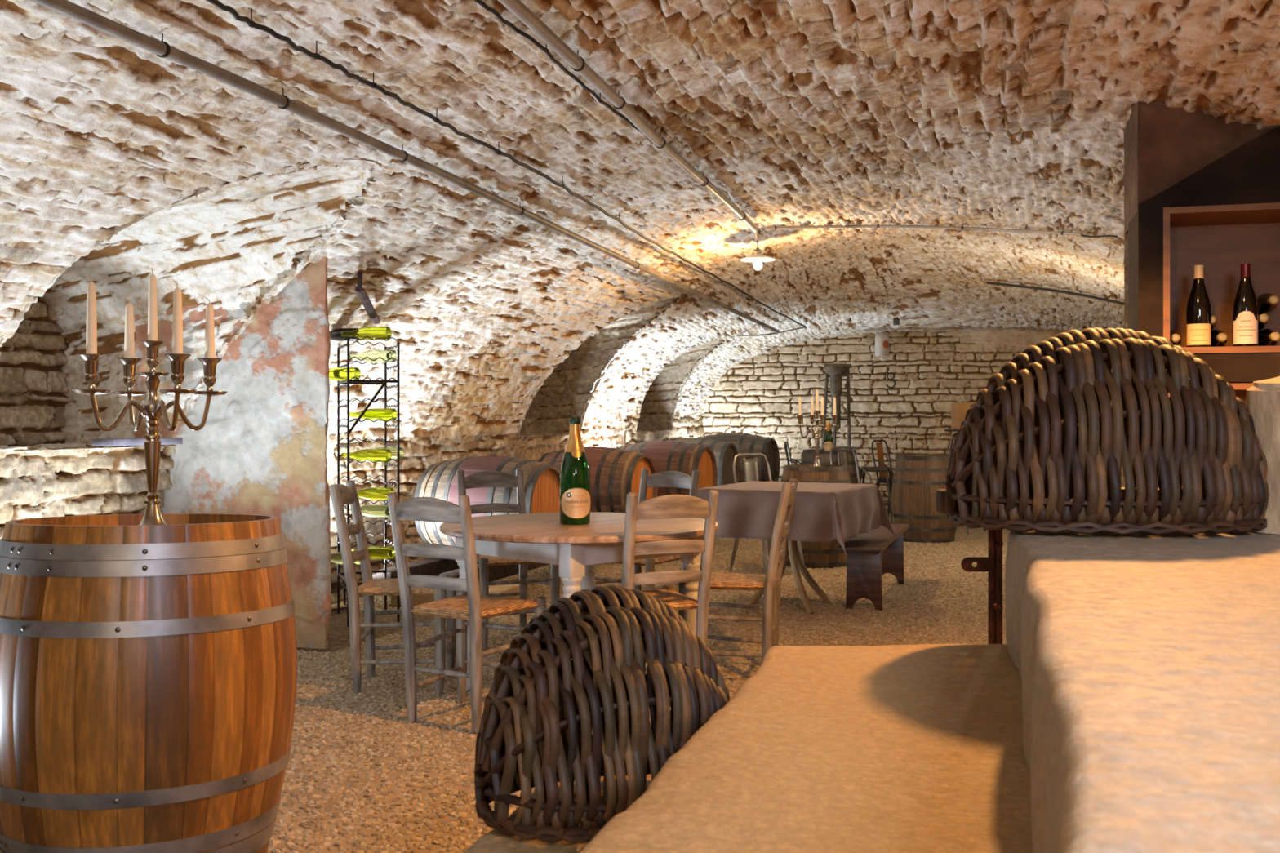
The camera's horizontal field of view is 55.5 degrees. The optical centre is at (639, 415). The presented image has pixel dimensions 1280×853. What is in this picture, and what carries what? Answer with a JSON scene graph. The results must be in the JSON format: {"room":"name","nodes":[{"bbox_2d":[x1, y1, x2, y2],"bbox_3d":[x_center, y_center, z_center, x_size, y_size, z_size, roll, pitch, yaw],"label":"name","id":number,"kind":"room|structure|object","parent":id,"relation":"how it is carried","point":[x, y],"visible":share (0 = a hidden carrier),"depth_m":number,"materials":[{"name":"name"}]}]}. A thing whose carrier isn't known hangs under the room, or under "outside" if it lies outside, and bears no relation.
{"room":"wine cellar","nodes":[
{"label":"wine cellar","id":0,"kind":"room"},
{"bbox_2d":[0,297,72,446],"bbox_3d":[-3.376,-0.485,6.055,0.092,1.390,1.520,0,0,16],"label":"wall niche","id":1,"kind":"object","parent":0,"point":[33,383],"visible":0.41,"depth_m":6.50,"materials":[{"name":"beige stone"}]},
{"bbox_2d":[0,160,382,454],"bbox_3d":[-2.299,-0.466,5.747,2.320,1.334,1.486,0,0,16],"label":"wall niche","id":2,"kind":"object","parent":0,"point":[230,245],"visible":0.58,"depth_m":6.30,"materials":[{"name":"white stone"}]},
{"bbox_2d":[134,256,331,648],"bbox_3d":[-2.015,0.040,6.993,1.172,2.480,1.180,0,0,16],"label":"wall pier","id":3,"kind":"object","parent":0,"point":[260,447],"visible":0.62,"depth_m":6.38,"materials":[{"name":"paint"}]},
{"bbox_2d":[0,414,704,602],"bbox_3d":[-2.232,0.630,6.996,0.482,1.299,17.430,0,0,19],"label":"wall","id":4,"kind":"structure","parent":0,"point":[51,482],"depth_m":7.89,"materials":[{"name":"beige stone"}]},
{"bbox_2d":[92,437,182,445],"bbox_3d":[-2.516,0.128,6.100,0.160,0.035,0.420,0,0,28],"label":"board","id":5,"kind":"object","parent":4,"relation":"on","point":[125,441],"visible":0.91,"depth_m":5.96,"materials":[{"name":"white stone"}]},
{"bbox_2d":[296,595,434,653],"bbox_3d":[0.830,1.212,6.160,7.400,0.025,17.500,0,0,16],"label":"floor","id":6,"kind":"structure","parent":0,"point":[338,633],"depth_m":6.90,"materials":[{"name":"brown gravel"}]},
{"bbox_2d":[330,574,346,610],"bbox_3d":[-1.925,1.094,7.543,0.147,0.210,0.233,0,0,42],"label":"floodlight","id":7,"kind":"object","parent":6,"relation":"on","point":[334,579],"visible":0.26,"depth_m":7.55,"materials":[{"name":"metal"}]},
{"bbox_2d":[337,336,399,626],"bbox_3d":[-1.617,0.372,7.225,0.304,1.657,0.557,0,0,-20],"label":"rack","id":8,"kind":"object","parent":6,"relation":"on","point":[348,381],"visible":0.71,"depth_m":7.07,"materials":[{"name":"metal"}]},
{"bbox_2d":[328,367,360,380],"bbox_3d":[-1.770,-0.242,7.043,0.300,0.075,0.075,0,0,17],"label":"wine bottle","id":9,"kind":"object","parent":8,"relation":"on","point":[335,373],"visible":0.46,"depth_m":7.00,"materials":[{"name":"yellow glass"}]},
{"bbox_2d":[329,328,359,341],"bbox_3d":[-1.787,-0.477,7.146,0.300,0.075,0.075,0,0,17],"label":"wine bottle","id":10,"kind":"object","parent":8,"relation":"on","point":[335,335],"visible":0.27,"depth_m":7.10,"materials":[{"name":"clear glass"}]},
{"bbox_2d":[330,551,359,565],"bbox_3d":[-1.710,0.815,6.967,0.300,0.075,0.075,0,0,17],"label":"wine bottle","id":11,"kind":"object","parent":8,"relation":"on","point":[336,557],"visible":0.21,"depth_m":6.94,"materials":[{"name":"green glass"}]},
{"bbox_2d":[341,326,391,339],"bbox_3d":[-1.590,-0.477,7.038,0.300,0.075,0.075,0,0,17],"label":"wine bottle","id":12,"kind":"object","parent":8,"relation":"on","point":[373,332],"visible":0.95,"depth_m":7.00,"materials":[{"name":"green glass"}]},
{"bbox_2d":[341,448,391,462],"bbox_3d":[-1.590,0.228,7.038,0.300,0.075,0.075,0,0,17],"label":"wine bottle","id":13,"kind":"object","parent":8,"relation":"on","point":[373,455],"visible":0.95,"depth_m":7.00,"materials":[{"name":"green glass"}]},
{"bbox_2d":[349,504,390,517],"bbox_3d":[-1.657,0.580,7.446,0.300,0.075,0.075,0,0,17],"label":"wine bottle","id":14,"kind":"object","parent":8,"relation":"on","point":[369,510],"visible":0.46,"depth_m":7.40,"materials":[{"name":"clear glass"}]},
{"bbox_2d":[349,408,396,421],"bbox_3d":[-1.581,-0.007,7.155,0.300,0.075,0.075,0,0,17],"label":"wine bottle","id":15,"kind":"object","parent":8,"relation":"on","point":[373,414],"visible":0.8,"depth_m":7.11,"materials":[{"name":"green glass"}]},
{"bbox_2d":[349,350,396,362],"bbox_3d":[-1.623,-0.360,7.354,0.300,0.075,0.075,0,0,17],"label":"wine bottle","id":16,"kind":"object","parent":8,"relation":"on","point":[373,354],"visible":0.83,"depth_m":7.32,"materials":[{"name":"clear glass"}]},
{"bbox_2d":[351,546,395,559],"bbox_3d":[-1.597,0.815,7.257,0.300,0.075,0.075,0,0,17],"label":"wine bottle","id":17,"kind":"object","parent":8,"relation":"on","point":[375,552],"visible":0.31,"depth_m":7.21,"materials":[{"name":"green glass"}]},
{"bbox_2d":[356,487,394,500],"bbox_3d":[-1.615,0.463,7.247,0.300,0.075,0.075,0,0,17],"label":"wine bottle","id":18,"kind":"object","parent":8,"relation":"on","point":[368,493],"visible":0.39,"depth_m":7.21,"materials":[{"name":"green glass"}]},
{"bbox_2d":[372,446,403,459],"bbox_3d":[-1.605,0.228,7.477,0.300,0.075,0.075,0,0,17],"label":"wine bottle","id":19,"kind":"object","parent":8,"relation":"on","point":[393,451],"visible":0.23,"depth_m":7.43,"materials":[{"name":"clear glass"}]},
{"bbox_2d":[0,516,1010,852],"bbox_3d":[1.392,1.208,8.277,6.643,0.025,12.680,0,0,16],"label":"gravel","id":20,"kind":"object","parent":6,"relation":"on","point":[360,776],"visible":0.13,"depth_m":5.24,"materials":[{"name":"gravel"}]},
{"bbox_2d":[0,513,297,852],"bbox_3d":[-1.240,0.729,3.049,0.732,0.961,0.732,0,0,-44],"label":"barrel","id":21,"kind":"object","parent":20,"relation":"on","point":[148,673],"visible":1,"depth_m":2.75,"materials":[{"name":"wood"}]},
{"bbox_2d":[71,340,227,525],"bbox_3d":[-1.202,0.054,3.000,0.293,0.478,0.293,0,0,1],"label":"candelabra","id":22,"kind":"object","parent":21,"relation":"on","point":[152,409],"visible":0.94,"depth_m":2.98,"materials":[{"name":"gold metal"}]},
{"bbox_2d":[85,275,97,353],"bbox_3d":[-1.307,-0.226,2.899,0.025,0.221,0.025,0,0,36],"label":"taper candle","id":23,"kind":"object","parent":22,"relation":"in","point":[91,322],"visible":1,"depth_m":2.89,"materials":[{"name":"beige wax"}]},
{"bbox_2d":[77,353,105,389],"bbox_3d":[-1.307,-0.102,2.899,0.061,0.090,0.061,0,0,-44],"label":"candle cup","id":24,"kind":"object","parent":22,"relation":"on","point":[91,360],"depth_m":2.89,"materials":[{"name":"silver metal"}]},
{"bbox_2d":[124,296,134,358],"bbox_3d":[-1.304,-0.210,3.105,0.025,0.189,0.025,0,0,-32],"label":"taper candle","id":25,"kind":"object","parent":22,"relation":"in","point":[129,340],"visible":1,"depth_m":3.10,"materials":[{"name":"beige wax"}]},
{"bbox_2d":[116,357,142,391],"bbox_3d":[-1.304,-0.102,3.105,0.061,0.090,0.061,0,0,-44],"label":"candle cup","id":26,"kind":"object","parent":22,"relation":"on","point":[129,364],"depth_m":3.09,"materials":[{"name":"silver metal"}]},
{"bbox_2d":[147,267,157,340],"bbox_3d":[-1.202,-0.261,3.000,0.024,0.211,0.024,0,0,41],"label":"taper candle","id":27,"kind":"object","parent":22,"relation":"on","point":[152,304],"visible":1,"depth_m":2.99,"materials":[{"name":"beige wax"}]},
{"bbox_2d":[140,340,164,372],"bbox_3d":[-1.202,-0.143,3.000,0.056,0.082,0.056,0,0,-44],"label":"candle cup","id":28,"kind":"object","parent":22,"relation":"on","point":[152,346],"depth_m":2.99,"materials":[{"name":"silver metal"}]},
{"bbox_2d":[172,280,182,353],"bbox_3d":[-1.101,-0.219,2.895,0.025,0.207,0.025,0,0,22],"label":"taper candle","id":29,"kind":"object","parent":22,"relation":"in","point":[177,318],"visible":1,"depth_m":2.89,"materials":[{"name":"beige wax"}]},
{"bbox_2d":[164,353,191,389],"bbox_3d":[-1.101,-0.102,2.895,0.061,0.090,0.061,0,0,-44],"label":"candle cup","id":30,"kind":"object","parent":22,"relation":"on","point":[177,360],"depth_m":2.88,"materials":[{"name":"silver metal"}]},
{"bbox_2d":[204,297,214,357],"bbox_3d":[-1.097,-0.209,3.101,0.025,0.187,0.025,0,0,4],"label":"taper candle","id":31,"kind":"object","parent":22,"relation":"in","point":[209,327],"visible":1,"depth_m":3.09,"materials":[{"name":"beige wax"}]},
{"bbox_2d":[197,357,222,391],"bbox_3d":[-1.097,-0.102,3.101,0.061,0.090,0.061,0,0,-44],"label":"candle cup","id":32,"kind":"object","parent":22,"relation":"on","point":[209,364],"depth_m":3.09,"materials":[{"name":"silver metal"}]},
{"bbox_2d":[328,480,456,694],"bbox_3d":[-1.099,0.748,5.445,0.508,0.906,0.448,0,0,-2],"label":"chair","id":33,"kind":"object","parent":20,"relation":"on","point":[340,495],"visible":0.73,"depth_m":5.27,"materials":[{"name":"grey wood"}]},
{"bbox_2d":[391,592,446,606],"bbox_3d":[-1.394,1.138,7.838,0.300,0.125,0.420,0,0,9],"label":"block","id":34,"kind":"object","parent":20,"relation":"on","point":[417,600],"visible":0.17,"depth_m":7.62,"materials":[{"name":"wood"}]},
{"bbox_2d":[372,557,478,578],"bbox_3d":[-0.437,1.017,11.101,0.141,0.113,7.300,0,0,19],"label":"beam","id":35,"kind":"structure","parent":34,"relation":"on","point":[431,566],"depth_m":8.09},
{"bbox_2d":[386,492,546,733],"bbox_3d":[-0.692,0.748,4.821,0.448,0.906,0.508,0,0,30],"label":"chair","id":36,"kind":"object","parent":20,"relation":"on","point":[468,603],"visible":0.97,"depth_m":4.69,"materials":[{"name":"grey wood"}]},
{"bbox_2d":[488,583,519,599],"bbox_3d":[-0.946,1.138,7.657,0.300,0.125,0.420,0,0,16],"label":"block","id":37,"kind":"object","parent":20,"relation":"on","point":[501,588],"visible":0.08,"depth_m":7.62,"materials":[{"name":"wood"}]},
{"bbox_2d":[439,563,549,582],"bbox_3d":[0.005,1.017,10.974,0.141,0.113,7.300,0,0,19],"label":"beam","id":38,"kind":"structure","parent":37,"relation":"on","point":[495,572],"depth_m":8.07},
{"bbox_2d":[413,452,559,546],"bbox_3d":[-1.001,0.604,8.249,0.881,0.711,0.689,0,0,23],"label":"barrel","id":39,"kind":"object","parent":38,"relation":"on","point":[541,479],"visible":0.38,"depth_m":8.07,"materials":[{"name":"orange wood"}]},
{"bbox_2d":[537,444,657,512],"bbox_3d":[-0.368,0.589,10.096,0.881,0.711,0.688,0,0,23],"label":"barrel","id":40,"kind":"object","parent":38,"relation":"on","point":[615,473],"visible":0.44,"depth_m":9.77,"materials":[{"name":"orange wood"}]},
{"bbox_2d":[617,438,717,496],"bbox_3d":[0.231,0.569,11.641,0.881,0.711,0.688,0,0,23],"label":"barrel","id":41,"kind":"object","parent":38,"relation":"on","point":[683,457],"visible":0.43,"depth_m":11.39,"materials":[{"name":"orange wood"}]},
{"bbox_2d":[662,435,739,485],"bbox_3d":[0.539,0.559,12.749,0.881,0.711,0.689,0,0,23],"label":"barrel","id":42,"kind":"object","parent":38,"relation":"on","point":[725,453],"visible":0.27,"depth_m":12.56,"materials":[{"name":"brown wood"}]},
{"bbox_2d":[698,431,779,482],"bbox_3d":[1.061,0.538,13.798,0.916,0.740,0.716,0,0,23],"label":"barrel","id":43,"kind":"object","parent":38,"relation":"on","point":[744,442],"visible":0.34,"depth_m":13.55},
{"bbox_2d":[456,468,559,648],"bbox_3d":[-0.732,0.748,6.585,0.448,0.906,0.508,0,0,-27],"label":"chair","id":44,"kind":"object","parent":20,"relation":"on","point":[484,478],"visible":0.47,"depth_m":6.72,"materials":[{"name":"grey wood"}]},
{"bbox_2d":[439,512,719,690],"bbox_3d":[-0.262,0.834,5.320,1.214,0.732,1.214,0,0,-44],"label":"round table","id":45,"kind":"object","parent":20,"relation":"on","point":[539,537],"visible":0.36,"depth_m":5.00,"materials":[{"name":"brown wood"}]},
{"bbox_2d":[560,417,590,524],"bbox_3d":[-0.282,0.236,5.279,0.133,0.464,0.135,0,0,-12],"label":"champagne bottle","id":46,"kind":"object","parent":45,"relation":"on","point":[575,472],"visible":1,"depth_m":5.23,"materials":[{"name":"green glass"}]},
{"bbox_2d":[592,468,699,613],"bbox_3d":[0.029,0.748,6.599,0.448,0.906,0.508,0,0,37],"label":"chair","id":47,"kind":"object","parent":20,"relation":"on","point":[665,478],"visible":0.31,"depth_m":6.71,"materials":[{"name":"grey wood"}]},
{"bbox_2d":[581,489,718,700],"bbox_3d":[0.043,0.748,4.979,0.448,0.906,0.508,0,0,-22],"label":"chair","id":48,"kind":"object","parent":20,"relation":"on","point":[668,506],"visible":0.52,"depth_m":4.78,"materials":[{"name":"brown wood"}]},
{"bbox_2d":[678,478,797,661],"bbox_3d":[0.462,0.748,5.610,0.508,0.906,0.448,0,0,12],"label":"chair","id":49,"kind":"object","parent":20,"relation":"on","point":[770,583],"visible":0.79,"depth_m":5.44,"materials":[{"name":"brown wood"}]},
{"bbox_2d":[728,453,804,574],"bbox_3d":[0.971,0.746,9.305,0.419,0.912,0.424,0,0,-35],"label":"metal chair","id":50,"kind":"object","parent":20,"relation":"on","point":[750,464],"visible":0.32,"depth_m":9.43,"materials":[{"name":"metal"}]},
{"bbox_2d":[744,540,834,614],"bbox_3d":[0.937,0.834,7.644,0.850,0.761,0.940,0,0,26],"label":"pedestal table","id":51,"kind":"object","parent":20,"relation":"on","point":[796,562],"visible":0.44,"depth_m":7.59,"materials":[{"name":"brown wood"}]},
{"bbox_2d":[697,480,897,559],"bbox_3d":[0.937,0.630,7.644,1.084,0.378,1.171,0,0,26],"label":"tablecloth","id":52,"kind":"object","parent":51,"relation":"on","point":[822,512],"visible":0.78,"depth_m":7.25,"materials":[{"name":"brown fabric"}]},
{"bbox_2d":[784,441,800,464],"bbox_3d":[1.854,0.746,13.751,0.425,0.912,0.422,0,0,12],"label":"metal chair","id":53,"kind":"object","parent":20,"relation":"on","point":[786,444],"visible":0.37,"depth_m":13.83,"materials":[{"name":"metal"}]},
{"bbox_2d":[780,464,851,567],"bbox_3d":[1.433,0.801,9.900,0.623,0.797,0.623,0,0,-1],"label":"barrel","id":54,"kind":"object","parent":20,"relation":"on","point":[815,554],"visible":0.33,"depth_m":9.65,"materials":[{"name":"brown wood"}]},
{"bbox_2d":[794,410,839,466],"bbox_3d":[1.443,0.195,9.900,0.293,0.478,0.293,0,0,37],"label":"candelabra","id":55,"kind":"object","parent":54,"relation":"on","point":[817,431],"visible":0.95,"depth_m":9.89,"materials":[{"name":"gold metal"}]},
{"bbox_2d":[818,415,826,425],"bbox_3d":[1.464,0.038,9.755,0.061,0.090,0.061,0,0,-8],"label":"candle cup","id":56,"kind":"object","parent":55,"relation":"on","point":[822,417],"depth_m":9.74,"materials":[{"name":"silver metal"}]},
{"bbox_2d":[800,448,860,484],"bbox_3d":[2.010,0.779,12.900,0.657,0.841,0.657,0,0,37],"label":"barrel","id":57,"kind":"object","parent":20,"relation":"on","point":[809,455],"visible":0.25,"depth_m":12.68,"materials":[{"name":"brown wood"}]},
{"bbox_2d":[822,417,833,450],"bbox_3d":[1.980,0.208,12.799,0.104,0.372,0.106,0,0,6],"label":"champagne bottle","id":58,"kind":"object","parent":57,"relation":"on","point":[828,442],"visible":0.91,"depth_m":12.76,"materials":[{"name":"green glass"}]},
{"bbox_2d":[821,364,851,449],"bbox_3d":[2.294,0.296,14.265,0.313,1.813,0.335,0,0,43],"label":"stand","id":59,"kind":"object","parent":20,"relation":"on","point":[835,372],"visible":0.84,"depth_m":14.21,"materials":[{"name":"grey metal"}]},
{"bbox_2d":[829,446,872,484],"bbox_3d":[2.202,0.761,12.405,0.420,0.882,0.424,0,0,-35],"label":"metal chair","id":60,"kind":"object","parent":20,"relation":"on","point":[842,454],"visible":0.27,"depth_m":12.57,"materials":[{"name":"metal"}]},
{"bbox_2d":[838,524,909,610],"bbox_3d":[1.584,0.995,8.123,0.250,0.410,1.681,0,0,18],"label":"wooden bench","id":61,"kind":"object","parent":20,"relation":"on","point":[874,553],"visible":0.95,"depth_m":7.54,"materials":[{"name":"brown wood"}]},
{"bbox_2d":[858,466,893,524],"bbox_3d":[2.576,0.881,13.300,0.428,0.642,0.436,0,0,18],"label":"metal stool","id":62,"kind":"object","parent":20,"relation":"on","point":[868,468],"visible":0.69,"depth_m":13.14,"materials":[{"name":"metal"}]},
{"bbox_2d":[871,440,896,516],"bbox_3d":[2.852,0.736,13.604,0.425,0.932,0.422,0,0,41],"label":"metal chair","id":63,"kind":"object","parent":20,"relation":"on","point":[882,479],"visible":0.54,"depth_m":13.72,"materials":[{"name":"metal"}]},
{"bbox_2d":[891,454,956,543],"bbox_3d":[2.747,0.790,11.700,0.640,0.819,0.640,0,0,34],"label":"barrel","id":64,"kind":"object","parent":20,"relation":"on","point":[917,478],"visible":0.68,"depth_m":11.44,"materials":[{"name":"brown wood"}]},
{"bbox_2d":[944,429,986,533],"bbox_3d":[3.386,0.671,12.577,0.455,1.063,0.465,0,0,0],"label":"bistro table","id":65,"kind":"object","parent":20,"relation":"on","point":[948,430],"visible":0.17,"depth_m":12.65,"materials":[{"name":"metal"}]},
{"bbox_2d":[951,403,971,429],"bbox_3d":[3.389,0.004,12.600,0.270,0.270,0.200,0,0,-4],"label":"cardboard box","id":66,"kind":"object","parent":65,"relation":"on","point":[958,411],"visible":0.5,"depth_m":12.50,"materials":[{"name":"brown cardboard"}]},
{"bbox_2d":[935,488,1182,644],"bbox_3d":[0.910,0.675,2.474,0.600,1.049,0.082,0,0,0],"label":"iron stand","id":67,"kind":"object","parent":20,"relation":"on","point":[993,564],"visible":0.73,"depth_m":2.44,"materials":[{"name":"brown metal"}]},
{"bbox_2d":[1128,125,1279,488],"bbox_3d":[2.216,0.091,4.431,0.782,2.218,0.350,0,0,16],"label":"wine cabinet","id":68,"kind":"object","parent":6,"relation":"on","point":[1224,215],"visible":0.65,"depth_m":4.37,"materials":[{"name":"brown wood"}]},
{"bbox_2d":[1169,330,1182,346],"bbox_3d":[1.975,-0.282,4.522,0.074,0.074,0.238,0,0,16],"label":"wine bottle","id":69,"kind":"object","parent":68,"relation":"in","point":[1175,337],"visible":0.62,"depth_m":4.44,"materials":[{"name":"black glass"}]},
{"bbox_2d":[1186,265,1211,346],"bbox_3d":[2.023,-0.396,4.403,0.081,0.299,0.082,0,0,24],"label":"wine bottle","id":70,"kind":"object","parent":68,"relation":"in","point":[1198,311],"visible":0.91,"depth_m":4.37,"materials":[{"name":"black glass"}]},
{"bbox_2d":[1190,328,1208,341],"bbox_3d":[2.009,-0.290,4.371,0.059,0.042,0.012,0,0,24],"label":"print","id":71,"kind":"object","parent":70,"relation":"attached to","point":[1196,335],"depth_m":4.37,"materials":[{"name":"orange"}]},
{"bbox_2d":[1210,329,1227,346],"bbox_3d":[2.124,-0.282,4.479,0.074,0.074,0.238,0,0,16],"label":"wine bottle","id":72,"kind":"object","parent":68,"relation":"in","point":[1219,338],"visible":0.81,"depth_m":4.43,"materials":[{"name":"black glass"}]},
{"bbox_2d":[1232,263,1257,346],"bbox_3d":[2.171,-0.396,4.360,0.081,0.299,0.082,0,0,24],"label":"wine bottle","id":73,"kind":"object","parent":68,"relation":"in","point":[1245,308],"visible":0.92,"depth_m":4.33,"materials":[{"name":"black glass"}]},
{"bbox_2d":[1235,320,1255,336],"bbox_3d":[2.157,-0.312,4.329,0.062,0.054,0.014,0,0,24],"label":"print","id":74,"kind":"object","parent":73,"relation":"attached to","point":[1243,328],"depth_m":4.32},
{"bbox_2d":[1257,328,1279,346],"bbox_3d":[2.290,-0.282,4.431,0.074,0.074,0.238,0,0,16],"label":"wine bottle","id":75,"kind":"object","parent":68,"relation":"in","point":[1266,337],"visible":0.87,"depth_m":4.39,"materials":[{"name":"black glass"}]},
{"bbox_3d":[2.248,-0.286,4.506,0.074,0.074,0.238,0,0,16],"label":"wine bottle","id":76,"kind":"object","parent":68,"relation":"in","visible":0},
{"bbox_2d":[1257,311,1268,330],"bbox_3d":[2.263,-0.350,4.460,0.074,0.074,0.238,0,0,16],"label":"wine bottle","id":77,"kind":"object","parent":76,"relation":"on","point":[1263,318],"visible":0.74,"depth_m":4.38,"materials":[{"name":"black glass"}]},
{"bbox_2d":[1256,293,1279,314],"bbox_3d":[2.300,-0.415,4.460,0.074,0.074,0.238,0,0,16],"label":"wine bottle","id":78,"kind":"object","parent":77,"relation":"on","point":[1268,303],"visible":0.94,"depth_m":4.42,"materials":[{"name":"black glass"}]},
{"bbox_3d":[0.337,1.113,1.543,2.712,0.233,2.321,0,0,16],"label":"stone step","id":79,"kind":"structure","parent":6,"relation":"on","visible":0},
{"bbox_3d":[0.497,0.904,1.384,2.428,0.184,2.534,0,0,16],"label":"stone step","id":80,"kind":"structure","parent":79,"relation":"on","visible":0},
{"bbox_2d":[463,773,651,852],"bbox_3d":[0.695,0.714,1.270,2.132,0.194,2.627,0,0,16],"label":"stone step","id":81,"kind":"structure","parent":80,"relation":"on","point":[494,842],"depth_m":1.76,"materials":[{"name":"stone"}]},
{"bbox_2d":[474,585,729,843],"bbox_3d":[-0.050,0.439,1.905,0.421,0.345,0.376,0,0,-24],"label":"wicker basket","id":82,"kind":"object","parent":81,"relation":"on","point":[539,719],"visible":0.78,"depth_m":1.77,"materials":[{"name":"brown wicker"}]},
{"bbox_2d":[579,644,1033,852],"bbox_3d":[0.904,0.514,1.240,1.849,0.204,2.597,0,0,16],"label":"stone step","id":83,"kind":"structure","parent":81,"relation":"on","point":[918,748],"depth_m":1.44,"materials":[{"name":"stone"}]},
{"bbox_2d":[1004,529,1279,852],"bbox_3d":[1.179,0.306,1.282,1.516,0.209,2.484,0,0,16],"label":"stone step","id":84,"kind":"structure","parent":83,"relation":"on","point":[1148,665],"depth_m":0.97,"materials":[{"name":"stone"}]},
{"bbox_2d":[945,327,1269,535],"bbox_3d":[0.838,0.020,2.200,0.559,0.359,0.415,0,0,2],"label":"wicker basket","id":85,"kind":"object","parent":84,"relation":"on","point":[1020,452],"visible":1,"depth_m":2.05,"materials":[{"name":"brown wicker"}]},
{"bbox_2d":[1246,376,1279,534],"bbox_3d":[1.171,0.062,2.128,0.170,0.284,0.172,0,0,-28],"label":"stone post","id":86,"kind":"object","parent":84,"relation":"on","point":[1263,398],"visible":0.56,"depth_m":2.11,"materials":[{"name":"beige stone"}]},
{"bbox_2d":[516,294,684,438],"bbox_3d":[-0.599,-0.425,10.913,2.041,1.276,1.430,0,0,16],"label":"wall niche","id":87,"kind":"object","parent":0,"point":[563,395],"visible":0.27,"depth_m":11.59,"materials":[{"name":"grey stone"}]},
{"bbox_2d":[0,0,1279,452],"bbox_3d":[0.796,-0.476,6.121,6.826,1.979,17.406,0,0,16],"label":"ceiling","id":88,"kind":"structure","parent":0,"point":[1014,114],"depth_m":5.36,"materials":[{"name":"beige stone"}]},
{"bbox_2d":[355,271,380,324],"bbox_3d":[-1.529,-0.669,6.792,0.070,0.256,0.822,0,0,-6],"label":"bar","id":89,"kind":"object","parent":88,"relation":"attached to","point":[360,291],"visible":1,"depth_m":6.65,"materials":[{"name":"metal"}]},
{"bbox_2d":[29,0,779,333],"bbox_3d":[-0.263,-1.042,7.776,0.158,0.266,11.780,0,0,17],"label":"ceiling pipe","id":90,"kind":"object","parent":88,"relation":"attached to","point":[162,49],"visible":1,"depth_m":4.49,"materials":[{"name":"metal"}]},
{"bbox_2d":[205,0,806,327],"bbox_3d":[0.048,-1.114,7.915,0.186,0.283,11.558,0,0,17],"label":"cable","id":91,"kind":"object","parent":88,"relation":"hanging from","point":[250,22],"visible":1,"depth_m":4.83,"materials":[{"name":"metal"}]},
{"bbox_2d":[473,0,653,143],"bbox_3d":[-0.117,-1.328,5.217,0.041,0.064,5.212,0,0,16],"label":"cable","id":92,"kind":"object","parent":88,"relation":"attached to","point":[482,3],"visible":0.65,"depth_m":4.46,"materials":[{"name":"metal"}]},
{"bbox_2d":[497,0,758,232],"bbox_3d":[0.025,-1.296,5.447,0.073,0.100,5.826,0,0,15],"label":"conduit","id":93,"kind":"object","parent":88,"relation":"attached to","point":[517,7],"visible":1,"depth_m":4.86,"materials":[{"name":"grey plastic"}]},
{"bbox_2d":[740,232,774,270],"bbox_3d":[0.800,-1.167,8.620,0.248,0.225,0.624,0,0,16],"label":"pendant lamp","id":94,"kind":"object","parent":88,"relation":"hanging from","point":[757,257],"visible":0.99,"depth_m":8.78,"materials":[{"name":"white ceramic"}]},
{"bbox_2d":[737,326,805,336],"bbox_3d":[1.423,-0.934,13.509,0.828,0.122,0.248,0,0,-16],"label":"wire","id":95,"kind":"object","parent":88,"relation":"attached to","point":[803,326],"visible":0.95,"depth_m":13.56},
{"bbox_2d":[764,221,1082,235],"bbox_3d":[1.932,-1.266,8.347,2.082,0.237,0.530,0,0,20],"label":"conduit","id":96,"kind":"object","parent":88,"relation":"attached to","point":[1063,233],"visible":0.98,"depth_m":8.52,"materials":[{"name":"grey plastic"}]},
{"bbox_2d":[1081,235,1118,237],"bbox_3d":[2.882,-1.127,7.621,0.037,0.073,0.377,0,0,-11],"label":"loose wire","id":97,"kind":"object","parent":96,"relation":"attached to","point":[1086,236],"visible":1,"depth_m":7.61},
{"bbox_2d":[986,279,1124,305],"bbox_3d":[3.838,-1.129,11.188,1.267,0.266,0.080,0,0,8],"label":"cable","id":98,"kind":"object","parent":88,"relation":"attached to","point":[997,283],"visible":0.98,"depth_m":11.21,"materials":[{"name":"metal"}]},
{"bbox_2d":[633,335,730,433],"bbox_3d":[0.271,-0.334,13.523,1.477,1.098,1.217,0,0,16],"label":"wall niche","id":99,"kind":"object","parent":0,"point":[659,402],"visible":0.3,"depth_m":14.08,"materials":[{"name":"grey stone"}]},
{"bbox_2d":[701,328,1124,517],"bbox_3d":[3.646,-0.010,14.348,7.300,2.580,0.104,0,0,16],"label":"wall","id":100,"kind":"structure","parent":0,"point":[933,371],"depth_m":14.59,"materials":[{"name":"beige stone"}]},
{"bbox_2d":[875,330,888,356],"bbox_3d":[2.872,-0.917,14.412,0.166,0.425,0.177,0,0,40],"label":"electrical box","id":101,"kind":"object","parent":100,"relation":"attached to","point":[882,339],"visible":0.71,"depth_m":14.34,"materials":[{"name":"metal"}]},
{"bbox_2d":[1123,101,1138,234],"bbox_3d":[1.884,-1.140,4.674,0.009,0.820,0.475,0,0,16],"label":"wall","id":102,"kind":"structure","parent":0,"point":[1131,132],"depth_m":4.64,"materials":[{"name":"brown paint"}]},
{"bbox_2d":[1124,230,1253,487],"bbox_3d":[2.901,-0.150,4.631,1.975,2.800,0.016,0,0,16],"label":"wall","id":103,"kind":"structure","parent":0,"point":[1126,236],"depth_m":4.90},
{"bbox_2d":[1137,99,1270,203],"bbox_3d":[2.213,-1.129,4.334,0.815,0.842,0.023,0,0,16],"label":"wall partition","id":104,"kind":"structure","parent":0,"point":[1175,144],"depth_m":4.41,"materials":[{"name":"brown paint"}]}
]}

